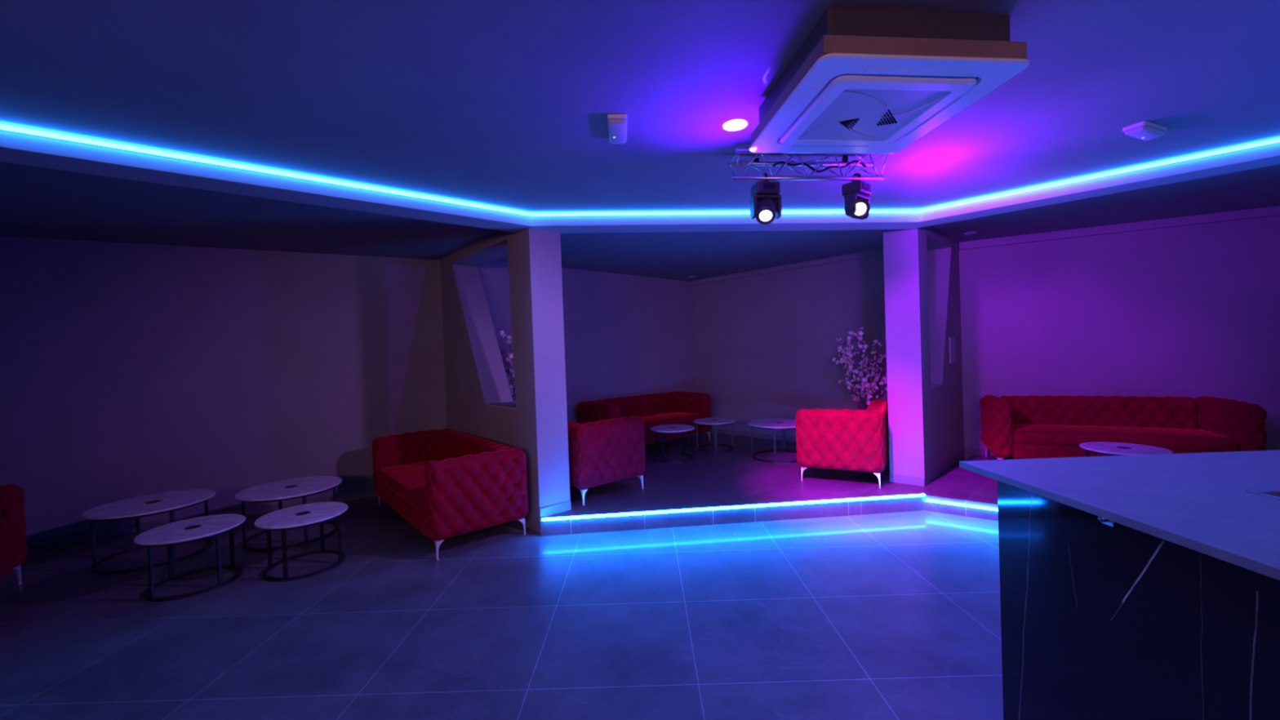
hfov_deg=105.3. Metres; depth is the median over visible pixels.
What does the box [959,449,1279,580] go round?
countertop
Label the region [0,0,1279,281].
ceiling
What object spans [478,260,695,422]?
wall
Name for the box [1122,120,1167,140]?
emergency light
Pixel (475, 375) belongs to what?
wall
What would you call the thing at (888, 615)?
floor
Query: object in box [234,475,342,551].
coffee table
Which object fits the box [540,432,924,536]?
platform
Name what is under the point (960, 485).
platform
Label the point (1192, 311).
wall
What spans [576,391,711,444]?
tufted sofa
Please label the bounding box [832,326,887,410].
blossom branches
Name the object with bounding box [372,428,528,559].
tufted sofa
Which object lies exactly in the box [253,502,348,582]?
coffee table
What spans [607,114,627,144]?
emergency light
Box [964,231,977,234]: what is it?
recessed light
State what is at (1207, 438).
seat cushion
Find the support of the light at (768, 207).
hanging from the lighting truss
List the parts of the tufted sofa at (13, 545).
seat, leg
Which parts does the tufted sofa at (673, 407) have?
arm, backrest, seat, arm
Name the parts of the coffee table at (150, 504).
leg, leg, leg, leg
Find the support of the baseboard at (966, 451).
attached to the wall at (1192, 311)
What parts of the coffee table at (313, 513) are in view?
leg, leg, leg, leg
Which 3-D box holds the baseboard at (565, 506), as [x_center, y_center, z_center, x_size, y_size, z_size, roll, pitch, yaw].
[-0.759,1.345,4.406,0.315,0.080,0.012,-3,1,-40]
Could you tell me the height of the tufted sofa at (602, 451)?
0.770 m
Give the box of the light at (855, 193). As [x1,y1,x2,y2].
[841,173,871,219]
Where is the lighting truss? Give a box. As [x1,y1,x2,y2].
[726,148,891,180]
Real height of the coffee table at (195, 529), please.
0.413 m
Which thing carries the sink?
in the bar counter at (1171, 611)
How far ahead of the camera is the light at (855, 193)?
3.06 m
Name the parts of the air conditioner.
panel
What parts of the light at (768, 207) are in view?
yoke arm, yoke arm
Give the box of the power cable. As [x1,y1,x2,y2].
[772,160,866,173]
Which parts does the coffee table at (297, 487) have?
leg, leg, leg, leg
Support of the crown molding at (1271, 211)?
attached to the wall at (1192, 311)
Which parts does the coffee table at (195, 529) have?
leg, leg, leg, leg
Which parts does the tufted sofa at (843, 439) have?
leg, arm, leg, backrest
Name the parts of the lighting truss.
frame, frame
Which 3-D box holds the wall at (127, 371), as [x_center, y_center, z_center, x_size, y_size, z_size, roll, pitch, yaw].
[-5.204,0.277,4.728,6.274,2.810,0.200,-2,1,-28]
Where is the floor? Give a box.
[0,496,1003,719]
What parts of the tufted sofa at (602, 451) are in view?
backrest, leg, leg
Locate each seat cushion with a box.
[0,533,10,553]
[377,459,436,515]
[640,412,703,433]
[1012,423,1238,452]
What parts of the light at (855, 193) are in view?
yoke arm, yoke arm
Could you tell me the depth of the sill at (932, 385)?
5.29 m
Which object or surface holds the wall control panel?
attached to the pillar
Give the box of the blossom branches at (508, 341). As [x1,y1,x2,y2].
[500,329,515,400]
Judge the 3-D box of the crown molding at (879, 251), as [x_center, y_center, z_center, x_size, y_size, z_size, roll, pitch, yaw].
[2.182,-1.387,7.361,0.050,0.075,3.685,-3,1,-44]
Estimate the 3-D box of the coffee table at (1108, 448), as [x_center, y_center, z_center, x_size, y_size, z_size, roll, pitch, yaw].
[4.378,0.997,4.415,0.600,0.413,0.600,-2,1,-20]
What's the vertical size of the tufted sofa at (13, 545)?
0.770 m
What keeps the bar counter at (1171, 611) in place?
on the floor
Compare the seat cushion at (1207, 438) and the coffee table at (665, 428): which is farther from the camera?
the coffee table at (665, 428)
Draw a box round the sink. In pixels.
[1245,489,1279,499]
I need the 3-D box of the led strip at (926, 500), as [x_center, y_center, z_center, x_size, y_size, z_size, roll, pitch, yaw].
[4.414,1.264,3.232,4.390,0.027,0.020,-1,1,37]
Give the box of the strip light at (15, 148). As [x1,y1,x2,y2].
[0,123,1279,233]
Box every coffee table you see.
[81,488,215,574]
[133,514,245,601]
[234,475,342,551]
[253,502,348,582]
[649,424,694,462]
[693,417,735,452]
[747,417,797,462]
[1079,441,1173,457]
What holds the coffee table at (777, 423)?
on the platform at (733, 477)
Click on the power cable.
(854, 161)
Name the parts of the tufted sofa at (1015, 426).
arm, backrest, seat, arm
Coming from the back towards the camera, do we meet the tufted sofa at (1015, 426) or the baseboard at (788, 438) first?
the baseboard at (788, 438)
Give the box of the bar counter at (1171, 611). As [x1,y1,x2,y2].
[959,449,1279,719]
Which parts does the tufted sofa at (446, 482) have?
leg, seat, arm, leg, backrest, arm, leg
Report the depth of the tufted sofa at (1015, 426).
5.13 m
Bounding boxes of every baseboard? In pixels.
[26,489,377,547]
[539,500,571,517]
[709,427,888,453]
[889,473,924,486]
[964,448,1012,457]
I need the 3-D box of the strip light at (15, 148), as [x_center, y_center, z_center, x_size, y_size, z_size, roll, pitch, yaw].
[0.777,-1.248,2.083,15.593,0.115,5.499,-2,1,0]
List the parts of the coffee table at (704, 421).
leg, leg, leg, leg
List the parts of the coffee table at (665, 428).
leg, leg, leg, leg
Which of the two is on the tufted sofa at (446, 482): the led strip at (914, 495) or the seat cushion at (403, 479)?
the seat cushion at (403, 479)
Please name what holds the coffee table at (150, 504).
on the floor
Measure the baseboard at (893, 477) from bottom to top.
0.080 m
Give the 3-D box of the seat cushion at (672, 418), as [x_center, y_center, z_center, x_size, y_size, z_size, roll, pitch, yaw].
[0.188,0.929,7.252,1.670,0.160,0.620,-3,1,-42]
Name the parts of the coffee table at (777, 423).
leg, leg, leg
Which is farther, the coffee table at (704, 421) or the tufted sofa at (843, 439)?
the coffee table at (704, 421)
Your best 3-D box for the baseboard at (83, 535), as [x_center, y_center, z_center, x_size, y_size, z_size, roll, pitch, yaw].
[-4.995,1.636,4.711,5.924,0.080,0.012,-2,1,-28]
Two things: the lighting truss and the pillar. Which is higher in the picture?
the lighting truss
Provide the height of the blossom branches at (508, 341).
1.753 m
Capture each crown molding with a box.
[689,248,883,285]
[958,205,1279,249]
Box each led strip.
[0,124,1279,216]
[542,493,925,521]
[925,498,998,511]
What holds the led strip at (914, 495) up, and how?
attached to the platform at (733, 477)
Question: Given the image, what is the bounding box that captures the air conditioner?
[749,8,1029,153]
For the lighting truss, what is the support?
hanging from the ceiling
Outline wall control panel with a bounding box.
[948,337,955,363]
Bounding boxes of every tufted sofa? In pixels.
[0,484,27,585]
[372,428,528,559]
[567,415,645,505]
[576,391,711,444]
[795,399,888,488]
[979,395,1266,459]
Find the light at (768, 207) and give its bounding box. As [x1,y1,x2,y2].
[749,173,782,224]
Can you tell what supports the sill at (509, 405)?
attached to the wall at (475, 375)
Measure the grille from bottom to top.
0.034 m
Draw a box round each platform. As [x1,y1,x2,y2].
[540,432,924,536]
[924,454,1017,520]
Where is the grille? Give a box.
[779,73,976,146]
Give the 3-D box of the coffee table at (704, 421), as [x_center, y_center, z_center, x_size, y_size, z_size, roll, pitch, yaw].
[1.084,1.079,7.075,0.600,0.413,0.600,-3,1,-40]
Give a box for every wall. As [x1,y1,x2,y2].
[0,235,447,538]
[440,227,570,533]
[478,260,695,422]
[691,254,888,436]
[959,215,1279,460]
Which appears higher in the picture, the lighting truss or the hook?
the lighting truss
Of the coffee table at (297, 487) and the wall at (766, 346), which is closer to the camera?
the coffee table at (297, 487)
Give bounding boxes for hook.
[1097,516,1115,527]
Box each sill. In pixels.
[484,400,515,409]
[930,383,942,388]
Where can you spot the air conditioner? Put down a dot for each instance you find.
(862, 81)
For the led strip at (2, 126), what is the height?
0.025 m

